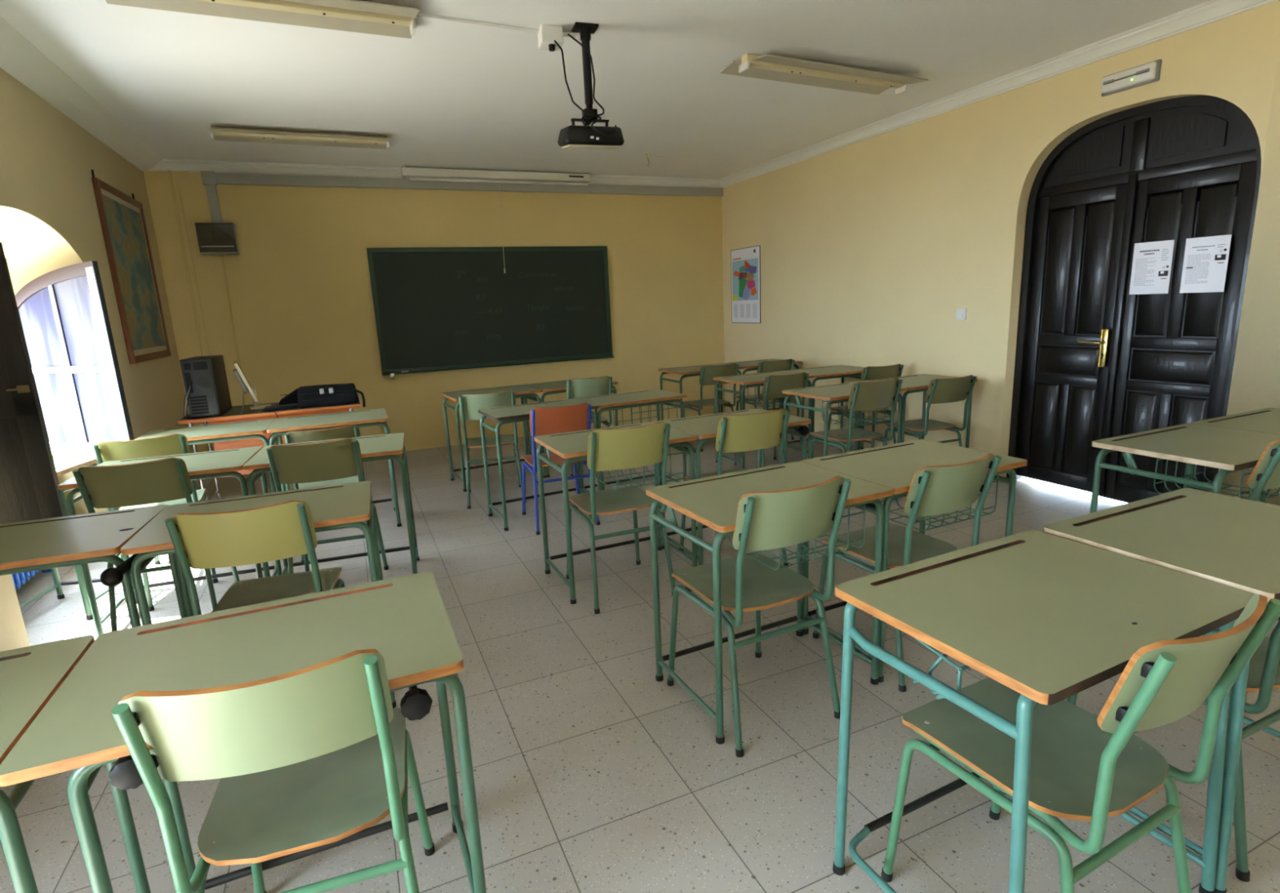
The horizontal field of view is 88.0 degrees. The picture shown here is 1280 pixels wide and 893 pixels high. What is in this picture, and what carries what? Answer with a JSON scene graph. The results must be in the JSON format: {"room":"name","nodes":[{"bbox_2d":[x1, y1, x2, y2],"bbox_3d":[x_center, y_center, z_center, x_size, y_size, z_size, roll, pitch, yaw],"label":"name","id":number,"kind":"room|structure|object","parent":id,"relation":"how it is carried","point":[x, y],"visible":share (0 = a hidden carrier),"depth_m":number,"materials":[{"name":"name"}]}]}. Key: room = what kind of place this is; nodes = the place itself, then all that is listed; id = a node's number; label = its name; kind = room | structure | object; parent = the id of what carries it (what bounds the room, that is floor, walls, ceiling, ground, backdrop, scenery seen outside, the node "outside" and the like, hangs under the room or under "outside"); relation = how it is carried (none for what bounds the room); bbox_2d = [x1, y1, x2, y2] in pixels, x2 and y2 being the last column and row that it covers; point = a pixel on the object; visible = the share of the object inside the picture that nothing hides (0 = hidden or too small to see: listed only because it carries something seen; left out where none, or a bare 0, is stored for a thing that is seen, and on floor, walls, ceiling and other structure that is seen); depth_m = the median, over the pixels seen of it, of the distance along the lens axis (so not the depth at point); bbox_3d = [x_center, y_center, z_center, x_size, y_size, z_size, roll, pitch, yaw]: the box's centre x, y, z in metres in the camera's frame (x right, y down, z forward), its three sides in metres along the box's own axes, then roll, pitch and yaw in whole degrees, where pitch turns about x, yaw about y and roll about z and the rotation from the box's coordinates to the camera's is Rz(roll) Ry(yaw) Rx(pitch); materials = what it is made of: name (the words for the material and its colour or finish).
{"room":"classroom","nodes":[
{"label":"classroom","id":0,"kind":"room"},
{"bbox_2d":[0,67,196,651],"bbox_3d":[-2.037,-0.080,0.609,0.450,2.883,11.970,-8,13,-23],"label":"wall","id":1,"kind":"structure","parent":0,"point":[50,220],"depth_m":3.95,"materials":[{"name":"paint"}]},
{"bbox_2d":[0,16,161,172],"bbox_3d":[-1.782,-1.367,0.389,0.165,0.100,11.820,-8,13,-23],"label":"trim","id":2,"kind":"structure","parent":1,"relation":"attached to","point":[19,57],"depth_m":3.86,"materials":[{"name":"white paint"}]},
{"bbox_2d":[91,169,171,364],"bbox_3d":[-3.801,-1.298,4.997,0.030,1.277,1.120,-8,13,-23],"label":"framed map","id":3,"kind":"object","parent":1,"relation":"attached to","point":[122,217],"visible":1,"depth_m":4.89,"materials":[{"name":"brown wood"}]},
{"bbox_2d":[102,194,165,350],"bbox_3d":[-3.796,-1.274,5.004,0.003,1.047,0.950,-8,13,-23],"label":"print","id":4,"kind":"object","parent":3,"relation":"attached to","point":[124,220],"depth_m":4.96},
{"bbox_2d":[143,170,725,452],"bbox_3d":[-1.614,-1.500,7.107,5.710,2.883,0.150,-8,13,-23],"label":"wall","id":5,"kind":"structure","parent":0,"point":[300,285],"depth_m":6.66,"materials":[{"name":"paint"}]},
{"bbox_2d":[167,170,210,355],"bbox_3d":[-3.986,-1.069,6.030,0.078,2.703,0.023,-8,13,-23],"label":"trim","id":6,"kind":"structure","parent":5,"relation":"attached to","point":[171,180],"depth_m":5.90,"materials":[{"name":"paint"}]},
{"bbox_2d":[194,222,239,254],"bbox_3d":[-3.766,-1.851,5.913,0.290,0.260,0.129,-8,13,-23],"label":"device box","id":7,"kind":"object","parent":5,"relation":"attached to","point":[213,238],"visible":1,"depth_m":5.86,"materials":[{"name":"grey plastic"}]},
{"bbox_2d":[222,254,246,404],"bbox_3d":[-3.750,-1.012,6.150,0.042,1.520,0.017,-8,13,-23],"label":"trim","id":8,"kind":"structure","parent":5,"relation":"attached to","point":[223,255],"depth_m":6.11,"materials":[{"name":"paint"}]},
{"bbox_2d":[147,159,721,187],"bbox_3d":[-1.625,-2.749,6.733,5.710,0.085,0.075,-8,13,-23],"label":"trim","id":9,"kind":"structure","parent":5,"relation":"attached to","point":[164,165],"depth_m":6.20,"materials":[{"name":"white paint"}]},
{"bbox_2d":[200,171,723,222],"bbox_3d":[-1.425,-2.523,6.881,5.285,0.440,0.050,-8,13,-23],"label":"duct","id":10,"kind":"object","parent":5,"relation":"attached to","point":[211,180],"visible":0.88,"depth_m":6.46,"materials":[{"name":"grey plastic"}]},
{"bbox_2d":[366,245,614,375],"bbox_3d":[-1.480,-1.477,7.038,2.500,1.234,0.090,-8,13,-23],"label":"chalkboard","id":11,"kind":"object","parent":5,"relation":"attached to","point":[436,308],"visible":1,"depth_m":7.00,"materials":[{"name":"stone"}]},
{"bbox_2d":[382,355,614,375],"bbox_3d":[-1.445,-0.877,7.148,2.500,0.012,0.048,-8,13,-23],"label":"chalk tray","id":12,"kind":"object","parent":11,"relation":"on","point":[573,357],"depth_m":7.10,"materials":[{"name":"green"}]},
{"bbox_2d":[400,165,591,273],"bbox_3d":[-1.411,-2.318,6.843,1.900,1.025,0.202,-8,13,-23],"label":"projector screen","id":13,"kind":"object","parent":5,"relation":"attached to","point":[417,174],"visible":0.94,"depth_m":6.65,"materials":[{"name":"white"}]},
{"bbox_2d":[0,0,1210,179],"bbox_3d":[0.619,-1.866,1.374,6.780,0.250,12.120,-8,13,-23],"label":"ceiling","id":14,"kind":"structure","parent":0,"point":[452,95],"depth_m":3.92,"materials":[{"name":"paint"}]},
{"bbox_2d":[105,0,419,39],"bbox_3d":[-1.612,-1.917,2.877,1.220,0.085,0.340,-8,13,-24],"label":"fluorescent fixture","id":15,"kind":"object","parent":14,"relation":"attached to","point":[348,15],"visible":1,"depth_m":2.96,"materials":[{"name":"metal"}]},
{"bbox_2d":[206,126,391,150],"bbox_3d":[-2.556,-2.342,5.043,1.220,0.085,0.340,-8,13,-24],"label":"fluorescent fixture","id":16,"kind":"object","parent":14,"relation":"attached to","point":[218,133],"visible":1,"depth_m":5.03,"materials":[{"name":"metal"}]},
{"bbox_2d":[417,13,538,33],"bbox_3d":[-0.783,-2.071,3.247,0.602,0.011,0.029,-8,13,-26],"label":"cable","id":17,"kind":"object","parent":14,"relation":"attached to","point":[422,15],"visible":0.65,"depth_m":3.23,"materials":[{"name":"white plastic"}]},
{"bbox_2d":[537,24,575,51],"bbox_3d":[-0.420,-2.072,3.390,0.185,0.105,0.110,-6,13,-17],"label":"junction box","id":18,"kind":"object","parent":14,"relation":"attached to","point":[547,34],"visible":1,"depth_m":3.33,"materials":[{"name":"white plastic"}]},
{"bbox_2d":[554,22,624,149],"bbox_3d":[-0.270,-1.839,3.417,0.318,0.584,0.302,-6,13,-17],"label":"projector","id":19,"kind":"object","parent":14,"relation":"hanging from","point":[586,136],"visible":1,"depth_m":3.38,"materials":[{"name":"black plastic"}]},
{"bbox_2d":[720,53,928,94],"bbox_3d":[1.172,-2.312,4.131,1.390,0.085,0.340,-9,14,-26],"label":"fluorescent fixture","id":20,"kind":"object","parent":14,"relation":"attached to","point":[767,67],"visible":1,"depth_m":4.10,"materials":[{"name":"metal"}]},
{"bbox_2d":[0,416,1279,892],"bbox_3d":[1.105,0.985,2.150,7.600,0.120,11.820,-8,13,-23],"label":"floor","id":21,"kind":"structure","parent":0,"point":[593,773],"depth_m":2.12,"materials":[{"name":"stone"}]},
{"bbox_2d":[11,568,51,590],"bbox_3d":[-3.314,0.610,3.422,0.083,0.462,1.230,-8,13,-23],"label":"radiator","id":22,"kind":"object","parent":21,"relation":"on","point":[19,579],"visible":0.17,"depth_m":3.57,"materials":[{"name":"blue metal"}]},
{"bbox_2d":[19,456,121,619],"bbox_3d":[-2.919,0.466,3.324,0.364,0.750,0.400,-4,12,-7],"label":"school desk","id":23,"kind":"object","parent":21,"relation":"on","point":[64,465],"visible":0.19,"depth_m":3.32,"materials":[{"name":"laminate"}]},
{"bbox_2d":[0,635,151,892],"bbox_3d":[-1.390,0.863,1.166,0.704,0.750,0.505,-8,13,-23],"label":"school desk","id":24,"kind":"object","parent":21,"relation":"on","point":[30,676],"visible":0.57,"depth_m":1.25,"materials":[{"name":"laminate"}]},
{"bbox_2d":[0,504,186,627],"bbox_3d":[-1.906,0.662,2.204,0.784,0.750,0.553,-7,13,-19],"label":"school desk","id":25,"kind":"object","parent":21,"relation":"on","point":[32,545],"visible":0.74,"depth_m":2.09,"materials":[{"name":"laminate"}]},
{"bbox_2d":[92,433,217,600],"bbox_3d":[-2.633,0.331,3.659,0.425,0.850,0.534,-9,14,-27],"label":"chair","id":26,"kind":"object","parent":21,"relation":"on","point":[172,444],"visible":0.31,"depth_m":3.39,"materials":[{"name":"laminate"}]},
{"bbox_2d":[72,457,239,631],"bbox_3d":[-2.208,0.436,3.085,0.425,0.850,0.534,-7,13,-19],"label":"chair","id":27,"kind":"object","parent":21,"relation":"on","point":[166,479],"visible":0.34,"depth_m":2.82,"materials":[{"name":"laminate"}]},
{"bbox_2d":[57,446,281,636],"bbox_3d":[-2.237,0.449,3.262,0.704,0.750,0.505,-7,13,-18],"label":"school desk","id":28,"kind":"object","parent":21,"relation":"on","point":[222,463],"visible":0.35,"depth_m":3.16,"materials":[{"name":"laminate"}]},
{"bbox_2d":[134,418,285,564],"bbox_3d":[-2.682,0.264,4.214,0.704,0.750,0.505,-8,13,-22],"label":"school desk","id":29,"kind":"object","parent":21,"relation":"on","point":[215,433],"visible":0.34,"depth_m":4.07,"materials":[{"name":"laminate"}]},
{"bbox_2d":[0,571,486,892],"bbox_3d":[-0.736,0.777,1.427,0.702,0.750,0.525,-8,13,-23],"label":"school desk","id":30,"kind":"object","parent":21,"relation":"on","point":[405,618],"visible":0.82,"depth_m":1.34,"materials":[{"name":"laminate"}]},
{"bbox_2d":[164,500,345,615],"bbox_3d":[-1.283,0.556,2.338,0.425,0.850,0.534,-6,13,-16],"label":"chair","id":31,"kind":"object","parent":21,"relation":"on","point":[285,530],"visible":0.59,"depth_m":2.08,"materials":[{"name":"laminate"}]},
{"bbox_2d":[120,480,396,708],"bbox_3d":[-1.311,0.589,2.418,0.704,0.750,0.505,-7,13,-20],"label":"school desk","id":32,"kind":"object","parent":21,"relation":"on","point":[344,505],"visible":0.56,"depth_m":2.34,"materials":[{"name":"laminate"}]},
{"bbox_2d":[177,395,360,500],"bbox_3d":[-2.764,0.063,5.156,1.170,0.752,0.630,-8,13,-23],"label":"table","id":33,"kind":"object","parent":21,"relation":"on","point":[233,415],"visible":0.36,"depth_m":4.86,"materials":[{"name":"orange wood"}]},
{"bbox_2d":[179,355,231,418],"bbox_3d":[-3.159,-0.435,4.788,0.238,0.410,0.473,-7,13,-21],"label":"computer tower","id":34,"kind":"object","parent":33,"relation":"on","point":[204,377],"visible":1,"depth_m":4.63,"materials":[{"name":"black"}]},
{"bbox_2d":[183,361,208,370],"bbox_3d":[-3.068,-0.555,4.580,0.140,0.055,0.005,-7,13,-21],"label":"power socket","id":35,"kind":"object","parent":34,"relation":"attached to","point":[188,366],"depth_m":4.58,"materials":[{"name":"black plastic"}]},
{"bbox_2d":[197,377,209,387],"bbox_3d":[-3.036,-0.444,4.616,0.075,0.075,0.004,-7,13,-21],"label":"fan grille","id":36,"kind":"object","parent":34,"relation":"attached to","point":[202,382],"depth_m":4.62,"materials":[{"name":"black"}]},
{"bbox_2d":[232,360,271,414],"bbox_3d":[-2.892,-0.454,4.940,0.214,0.360,0.461,-10,14,-31],"label":"monitor","id":37,"kind":"object","parent":33,"relation":"on","point":[238,373],"visible":0.94,"depth_m":4.87,"materials":[{"name":"beige plastic"}]},
{"bbox_2d":[261,403,298,417],"bbox_3d":[-2.643,-0.184,4.911,0.257,0.228,0.233,-9,14,-26],"label":"keyboard","id":38,"kind":"object","parent":33,"relation":"on","point":[270,408],"visible":0.88,"depth_m":4.89,"materials":[{"name":"black plastic"}]},
{"bbox_2d":[279,388,297,404],"bbox_3d":[-2.680,-0.406,5.248,0.318,0.119,0.240,-8,13,-25],"label":"bag","id":39,"kind":"object","parent":33,"relation":"on","point":[292,397],"visible":0.35,"depth_m":5.13,"materials":[{"name":"black fabric"}]},
{"bbox_2d":[297,382,365,408],"bbox_3d":[-2.354,-0.379,5.059,0.462,0.181,0.249,-8,13,-24],"label":"laptop bag","id":40,"kind":"object","parent":33,"relation":"on","point":[321,395],"visible":1,"depth_m":4.98,"materials":[{"name":"black fabric"}]},
{"bbox_2d":[111,648,435,892],"bbox_3d":[-0.684,0.736,1.379,0.425,0.850,0.534,-7,13,-18],"label":"chair","id":41,"kind":"object","parent":21,"relation":"on","point":[319,754],"visible":0.99,"depth_m":1.16,"materials":[{"name":"laminate"}]},
{"bbox_2d":[284,425,364,561],"bbox_3d":[-1.888,0.240,4.066,0.425,0.790,0.534,-8,13,-23],"label":"chair","id":42,"kind":"object","parent":21,"relation":"on","point":[349,431],"visible":0.33,"depth_m":3.80,"materials":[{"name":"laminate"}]},
{"bbox_2d":[266,437,388,573],"bbox_3d":[-1.562,0.348,3.358,0.425,0.850,0.534,-6,13,-17],"label":"chair","id":43,"kind":"object","parent":21,"relation":"on","point":[340,459],"visible":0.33,"depth_m":3.09,"materials":[{"name":"laminate"}]},
{"bbox_2d":[243,432,419,577],"bbox_3d":[-1.565,0.373,3.476,0.704,0.750,0.505,-6,13,-17],"label":"school desk","id":44,"kind":"object","parent":21,"relation":"on","point":[384,446],"visible":0.59,"depth_m":3.40,"materials":[{"name":"laminate"}]},
{"bbox_2d":[266,408,401,526],"bbox_3d":[-2.035,0.179,4.473,0.704,0.750,0.505,-8,13,-22],"label":"school desk","id":45,"kind":"object","parent":21,"relation":"on","point":[374,417],"visible":0.77,"depth_m":4.34,"materials":[{"name":"laminate"}]},
{"bbox_2d":[458,391,526,509],"bbox_3d":[-1.115,-0.016,4.974,0.425,0.841,0.534,-5,12,-13],"label":"chair","id":46,"kind":"object","parent":21,"relation":"on","point":[469,404],"visible":0.88,"depth_m":4.73,"materials":[{"name":"laminate"}]},
{"bbox_2d":[440,384,546,492],"bbox_3d":[-1.214,-0.089,5.543,0.704,0.750,0.505,-9,14,-28],"label":"school desk","id":47,"kind":"object","parent":21,"relation":"on","point":[521,391],"visible":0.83,"depth_m":5.50,"materials":[{"name":"laminate"}]},
{"bbox_2d":[477,398,600,531],"bbox_3d":[-0.672,0.104,4.538,0.704,0.750,0.450,-9,14,-27],"label":"school desk","id":48,"kind":"object","parent":21,"relation":"on","point":[515,413],"visible":0.62,"depth_m":4.47,"materials":[{"name":"laminate"}]},
{"bbox_2d":[521,402,599,534],"bbox_3d":[-0.549,0.101,4.375,0.425,0.816,0.534,-7,13,-20],"label":"chair","id":49,"kind":"object","parent":21,"relation":"on","point":[572,418],"visible":0.66,"depth_m":4.13,"materials":[{"name":"orange laminate"}]},
{"bbox_2d":[522,377,617,477],"bbox_3d":[-0.597,-0.187,5.871,0.704,0.750,0.505,-9,14,-28],"label":"school desk","id":50,"kind":"object","parent":21,"relation":"on","point":[553,387],"visible":0.38,"depth_m":5.73,"materials":[{"name":"laminate"}]},
{"bbox_2d":[559,375,617,476],"bbox_3d":[-0.478,-0.207,5.761,0.425,0.828,0.534,-7,13,-20],"label":"chair","id":51,"kind":"object","parent":21,"relation":"on","point":[590,387],"visible":0.42,"depth_m":5.48,"materials":[{"name":"laminate"}]},
{"bbox_2d":[533,422,697,604],"bbox_3d":[-0.117,0.314,3.448,0.704,0.750,0.505,-8,13,-24],"label":"school desk","id":52,"kind":"object","parent":21,"relation":"on","point":[573,446],"visible":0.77,"depth_m":3.36,"materials":[{"name":"laminate"}]},
{"bbox_2d":[595,445,684,490],"bbox_3d":[-0.009,0.062,3.447,0.378,0.229,0.306,-8,13,-24],"label":"wire basket","id":53,"kind":"object","parent":52,"relation":"on","point":[679,448],"depth_m":3.39,"materials":[{"name":"green metal"}]},
{"bbox_2d":[566,421,675,613],"bbox_3d":[-0.113,0.291,3.260,0.425,0.875,0.534,-8,13,-22],"label":"chair","id":54,"kind":"object","parent":21,"relation":"on","point":[608,449],"visible":0.9,"depth_m":3.06,"materials":[{"name":"laminate"}]},
{"bbox_2d":[573,389,687,493],"bbox_3d":[-0.054,0.007,4.859,0.704,0.750,0.450,-9,14,-27],"label":"school desk","id":55,"kind":"object","parent":21,"relation":"on","point":[622,401],"visible":0.56,"depth_m":4.75,"materials":[{"name":"laminate"}]},
{"bbox_2d":[613,402,677,426],"bbox_3d":[0.037,-0.251,4.888,0.378,0.229,0.306,-9,14,-27],"label":"wire basket","id":56,"kind":"object","parent":55,"relation":"on","point":[658,415],"depth_m":4.94,"materials":[{"name":"green metal"}]},
{"bbox_2d":[658,364,743,420],"bbox_3d":[0.620,-0.416,6.681,0.704,0.750,0.505,-8,13,-24],"label":"school desk","id":57,"kind":"object","parent":21,"relation":"on","point":[692,371],"visible":0.48,"depth_m":6.56,"materials":[{"name":"laminate"}]},
{"bbox_2d":[683,363,738,451],"bbox_3d":[0.681,-0.410,6.489,0.425,0.816,0.534,-7,13,-21],"label":"chair","id":58,"kind":"object","parent":21,"relation":"on","point":[707,374],"visible":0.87,"depth_m":6.24,"materials":[{"name":"laminate"}]},
{"bbox_2d":[655,408,810,565],"bbox_3d":[0.523,0.222,3.740,0.704,0.750,0.505,-8,13,-24],"label":"school desk","id":59,"kind":"object","parent":21,"relation":"on","point":[705,426],"visible":0.47,"depth_m":3.60,"materials":[{"name":"laminate"}]},
{"bbox_2d":[679,408,790,567],"bbox_3d":[0.500,0.207,3.553,0.425,0.862,0.534,-7,13,-21],"label":"chair","id":60,"kind":"object","parent":21,"relation":"on","point":[745,432],"visible":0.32,"depth_m":3.28,"materials":[{"name":"laminate"}]},
{"bbox_2d":[666,475,851,757],"bbox_3d":[0.387,0.491,2.260,0.425,0.862,0.534,-8,13,-25],"label":"chair","id":61,"kind":"object","parent":21,"relation":"on","point":[772,519],"visible":0.97,"depth_m":2.09,"materials":[{"name":"laminate"}]},
{"bbox_2d":[718,359,801,417],"bbox_3d":[1.260,-0.505,6.963,0.704,0.750,0.505,-8,13,-24],"label":"school desk","id":62,"kind":"object","parent":21,"relation":"on","point":[748,366],"visible":0.27,"depth_m":6.85,"materials":[{"name":"laminate"}]},
{"bbox_2d":[713,371,814,468],"bbox_3d":[1.064,-0.231,5.729,0.704,0.750,0.505,-8,13,-23],"label":"school desk","id":63,"kind":"object","parent":21,"relation":"on","point":[756,380],"visible":0.44,"depth_m":5.65,"materials":[{"name":"laminate"}]},
{"bbox_2d":[747,386,804,407],"bbox_3d":[1.173,-0.482,5.726,0.378,0.229,0.306,-8,13,-23],"label":"wire basket","id":64,"kind":"object","parent":63,"relation":"on","point":[780,401],"depth_m":5.76,"materials":[{"name":"green metal"}]},
{"bbox_2d":[736,358,795,439],"bbox_3d":[1.255,-0.479,6.690,0.425,0.816,0.534,-7,13,-21],"label":"chair","id":65,"kind":"object","parent":21,"relation":"on","point":[788,364],"visible":0.46,"depth_m":6.43,"materials":[{"name":"laminate"}]},
{"bbox_2d":[645,461,893,744],"bbox_3d":[0.456,0.514,2.400,0.704,0.750,0.505,-8,13,-25],"label":"school desk","id":66,"kind":"object","parent":21,"relation":"on","point":[713,501],"visible":0.75,"depth_m":2.33,"materials":[{"name":"laminate"}]},
{"bbox_2d":[728,504,866,569],"bbox_3d":[0.563,0.262,2.402,0.378,0.229,0.306,-8,13,-25],"label":"wire basket","id":67,"kind":"object","parent":66,"relation":"on","point":[863,507],"depth_m":2.34,"materials":[{"name":"green metal"}]},
{"bbox_2d":[733,372,808,466],"bbox_3d":[1.090,-0.214,5.497,0.425,0.816,0.534,-7,13,-21],"label":"chair","id":68,"kind":"object","parent":21,"relation":"on","point":[773,386],"visible":0.44,"depth_m":5.22,"materials":[{"name":"laminate"}]},
{"bbox_2d":[781,364,875,458],"bbox_3d":[1.708,-0.318,6.002,0.704,0.750,0.505,-8,13,-23],"label":"school desk","id":69,"kind":"object","parent":21,"relation":"on","point":[842,371],"visible":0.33,"depth_m":5.84,"materials":[{"name":"laminate"}]},
{"bbox_2d":[782,382,906,463],"bbox_3d":[1.453,-0.038,4.755,0.704,0.750,0.505,-8,13,-25],"label":"school desk","id":70,"kind":"object","parent":21,"relation":"on","point":[837,393],"visible":0.62,"depth_m":4.66,"materials":[{"name":"laminate"}]},
{"bbox_2d":[822,400,893,426],"bbox_3d":[1.559,-0.291,4.758,0.378,0.229,0.306,-8,13,-25],"label":"wire basket","id":71,"kind":"object","parent":70,"relation":"on","point":[862,420],"depth_m":4.77,"materials":[{"name":"green metal"}]},
{"bbox_2d":[808,377,902,499],"bbox_3d":[1.483,-0.061,4.624,0.425,0.850,0.534,-8,13,-22],"label":"chair","id":72,"kind":"object","parent":21,"relation":"on","point":[864,396],"visible":0.91,"depth_m":4.40,"materials":[{"name":"laminate"}]},
{"bbox_2d":[827,363,903,450],"bbox_3d":[1.937,-0.308,5.738,0.425,0.824,0.534,-7,13,-20],"label":"chair","id":73,"kind":"object","parent":21,"relation":"on","point":[868,373],"visible":0.53,"depth_m":5.50,"materials":[{"name":"laminate"}]},
{"bbox_2d":[812,453,1001,692],"bbox_3d":[1.014,0.412,2.566,0.425,0.832,0.534,-9,14,-26],"label":"chair","id":74,"kind":"object","parent":21,"relation":"on","point":[936,490],"visible":0.74,"depth_m":2.38,"materials":[{"name":"laminate"}]},
{"bbox_2d":[800,439,1026,682],"bbox_3d":[1.085,0.421,2.700,0.704,0.750,0.505,-8,13,-25],"label":"school desk","id":75,"kind":"object","parent":21,"relation":"on","point":[894,466],"visible":0.65,"depth_m":2.62,"materials":[{"name":"laminate"}]},
{"bbox_2d":[871,474,998,531],"bbox_3d":[1.192,0.169,2.702,0.378,0.229,0.306,-8,13,-25],"label":"wire basket","id":76,"kind":"object","parent":75,"relation":"on","point":[996,477],"depth_m":2.64,"materials":[{"name":"green metal"}]},
{"bbox_2d":[857,373,977,450],"bbox_3d":[2.090,-0.131,5.054,0.704,0.750,0.505,-8,13,-24],"label":"school desk","id":77,"kind":"object","parent":21,"relation":"on","point":[913,383],"visible":0.36,"depth_m":4.99,"materials":[{"name":"laminate"}]},
{"bbox_2d":[882,374,977,446],"bbox_3d":[2.141,-0.139,4.949,0.425,0.807,0.534,-7,13,-20],"label":"chair","id":78,"kind":"object","parent":21,"relation":"on","point":[940,390],"visible":0.93,"depth_m":4.72,"materials":[{"name":"laminate"}]},
{"bbox_2d":[832,529,1255,892],"bbox_3d":[0.887,0.682,1.529,0.726,0.750,0.505,-8,13,-25],"label":"school desk","id":79,"kind":"object","parent":21,"relation":"on","point":[1049,618],"visible":0.97,"depth_m":1.39,"materials":[{"name":"laminate"}]},
{"bbox_2d":[880,594,1279,892],"bbox_3d":[0.880,0.661,1.401,0.425,0.850,0.534,-9,14,-26],"label":"chair","id":80,"kind":"object","parent":21,"relation":"on","point":[1085,766],"visible":0.94,"depth_m":1.30,"materials":[{"name":"laminate"}]},
{"bbox_2d":[1043,488,1279,892],"bbox_3d":[1.539,0.588,1.815,0.714,0.758,0.505,-8,13,-24],"label":"school desk","id":81,"kind":"object","parent":21,"relation":"on","point":[1234,542],"visible":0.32,"depth_m":1.67,"materials":[{"name":"laminate"}]},
{"bbox_2d":[1066,615,1279,881],"bbox_3d":[1.522,0.556,1.754,0.425,0.850,0.534,-8,13,-23],"label":"chair","id":82,"kind":"object","parent":21,"relation":"on","point":[1264,673],"visible":0.16,"depth_m":1.57,"materials":[{"name":"metal"}]},
{"bbox_2d":[1089,423,1279,513],"bbox_3d":[2.341,0.346,2.791,0.704,0.750,0.505,-8,13,-23],"label":"school desk","id":83,"kind":"object","parent":21,"relation":"on","point":[1229,450],"visible":0.6,"depth_m":2.69,"materials":[{"name":"laminate"}]},
{"bbox_2d":[1153,457,1279,501],"bbox_3d":[2.449,0.094,2.788,0.378,0.229,0.306,-8,13,-23],"label":"wire basket","id":84,"kind":"object","parent":83,"relation":"on","point":[1269,492],"depth_m":2.86,"materials":[{"name":"green metal"}]},
{"bbox_2d":[1189,408,1279,502],"bbox_3d":[2.982,0.257,3.068,0.704,0.750,0.505,-8,13,-23],"label":"school desk","id":85,"kind":"object","parent":21,"relation":"on","point":[1266,420],"visible":0.31,"depth_m":3.07,"materials":[{"name":"laminate"}]},
{"bbox_2d":[1246,439,1279,622],"bbox_3d":[2.283,0.328,2.654,0.425,0.850,0.534,-8,13,-25],"label":"chair","id":86,"kind":"object","parent":21,"relation":"on","point":[1265,474],"visible":0.14,"depth_m":2.34,"materials":[{"name":"laminate"}]},
{"bbox_2d":[721,0,1279,506],"bbox_3d":[3.567,-0.843,2.986,0.400,2.883,11.970,-8,13,-23],"label":"wall","id":87,"kind":"structure","parent":0,"point":[871,249],"depth_m":5.06,"materials":[{"name":"paint"}]},
{"bbox_2d":[730,245,760,323],"bbox_3d":[1.218,-1.857,7.673,0.007,0.847,0.612,-8,13,-23],"label":"map poster","id":88,"kind":"object","parent":87,"relation":"attached to","point":[745,263],"visible":1,"depth_m":7.65,"materials":[{"name":"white paper"}]},
{"bbox_2d":[732,257,758,301],"bbox_3d":[1.212,-1.921,7.660,0.002,0.455,0.545,-8,13,-23],"label":"print","id":89,"kind":"object","parent":88,"relation":"attached to","point":[744,270],"depth_m":7.65,"materials":[{"name":"multicoloured paper"}]},
{"bbox_2d":[733,303,756,317],"bbox_3d":[1.226,-1.582,7.736,0.001,0.149,0.490,-8,13,-23],"label":"print","id":90,"kind":"object","parent":88,"relation":"attached to","point":[740,310],"depth_m":7.73,"materials":[{"name":"grey paper"}]},
{"bbox_2d":[955,308,966,319],"bbox_3d":[2.443,-1.008,5.046,0.016,0.085,0.085,-8,13,-23],"label":"light switch","id":91,"kind":"object","parent":87,"relation":"attached to","point":[961,314],"visible":1,"depth_m":5.04,"materials":[{"name":"white plastic"}]},
{"bbox_2d":[719,0,1276,187],"bbox_3d":[3.324,-2.069,2.553,0.075,0.085,11.820,-8,13,-23],"label":"trim","id":92,"kind":"structure","parent":87,"relation":"attached to","point":[1212,11],"depth_m":4.28,"materials":[{"name":"white paint"}]},
{"bbox_2d":[1100,59,1161,97],"bbox_3d":[2.798,-2.109,3.801,0.059,0.110,0.310,-8,13,-23],"label":"emergency light","id":93,"kind":"object","parent":87,"relation":"attached to","point":[1148,73],"visible":1,"depth_m":3.77,"materials":[{"name":"grey plastic"}]},
{"bbox_2d":[1006,95,1261,502],"bbox_3d":[2.982,-0.831,4.128,0.148,2.430,1.380,-8,13,-23],"label":"door","id":94,"kind":"structure","parent":87,"relation":"in","point":[1095,360],"depth_m":4.09,"materials":[{"name":"black wood"}]},
{"bbox_2d":[1128,240,1174,294],"bbox_3d":[3.025,-1.056,3.927,0.002,0.300,0.212,-8,13,-23],"label":"notice sheet","id":95,"kind":"object","parent":94,"relation":"attached to","point":[1152,261],"visible":1,"depth_m":3.92,"materials":[{"name":"white paper"}]},
{"bbox_2d":[1179,234,1231,293],"bbox_3d":[3.135,-1.008,3.682,0.002,0.300,0.212,-8,13,-23],"label":"notice sheet","id":96,"kind":"object","parent":94,"relation":"attached to","point":[1206,259],"visible":1,"depth_m":3.68,"materials":[{"name":"white paper"}]},
{"bbox_3d":[-2.344,-0.039,0.479,0.219,2.883,11.970,-8,13,-23],"label":"wall","id":97,"kind":"structure","parent":0,"visible":0},
{"bbox_2d":[0,242,134,524],"bbox_3d":[-3.281,-0.307,3.358,0.864,1.278,1.710,-8,13,-23],"label":"window","id":98,"kind":"structure","parent":97,"relation":"in","point":[62,393],"depth_m":3.85,"materials":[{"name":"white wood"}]},
{"bbox_2d":[0,242,66,524],"bbox_3d":[-2.837,-0.178,2.709,0.580,1.260,0.052,-8,13,-25],"label":"shutter","id":99,"kind":"object","parent":98,"relation":"attached to","point":[29,491],"depth_m":2.82,"materials":[{"name":"brown wood"}]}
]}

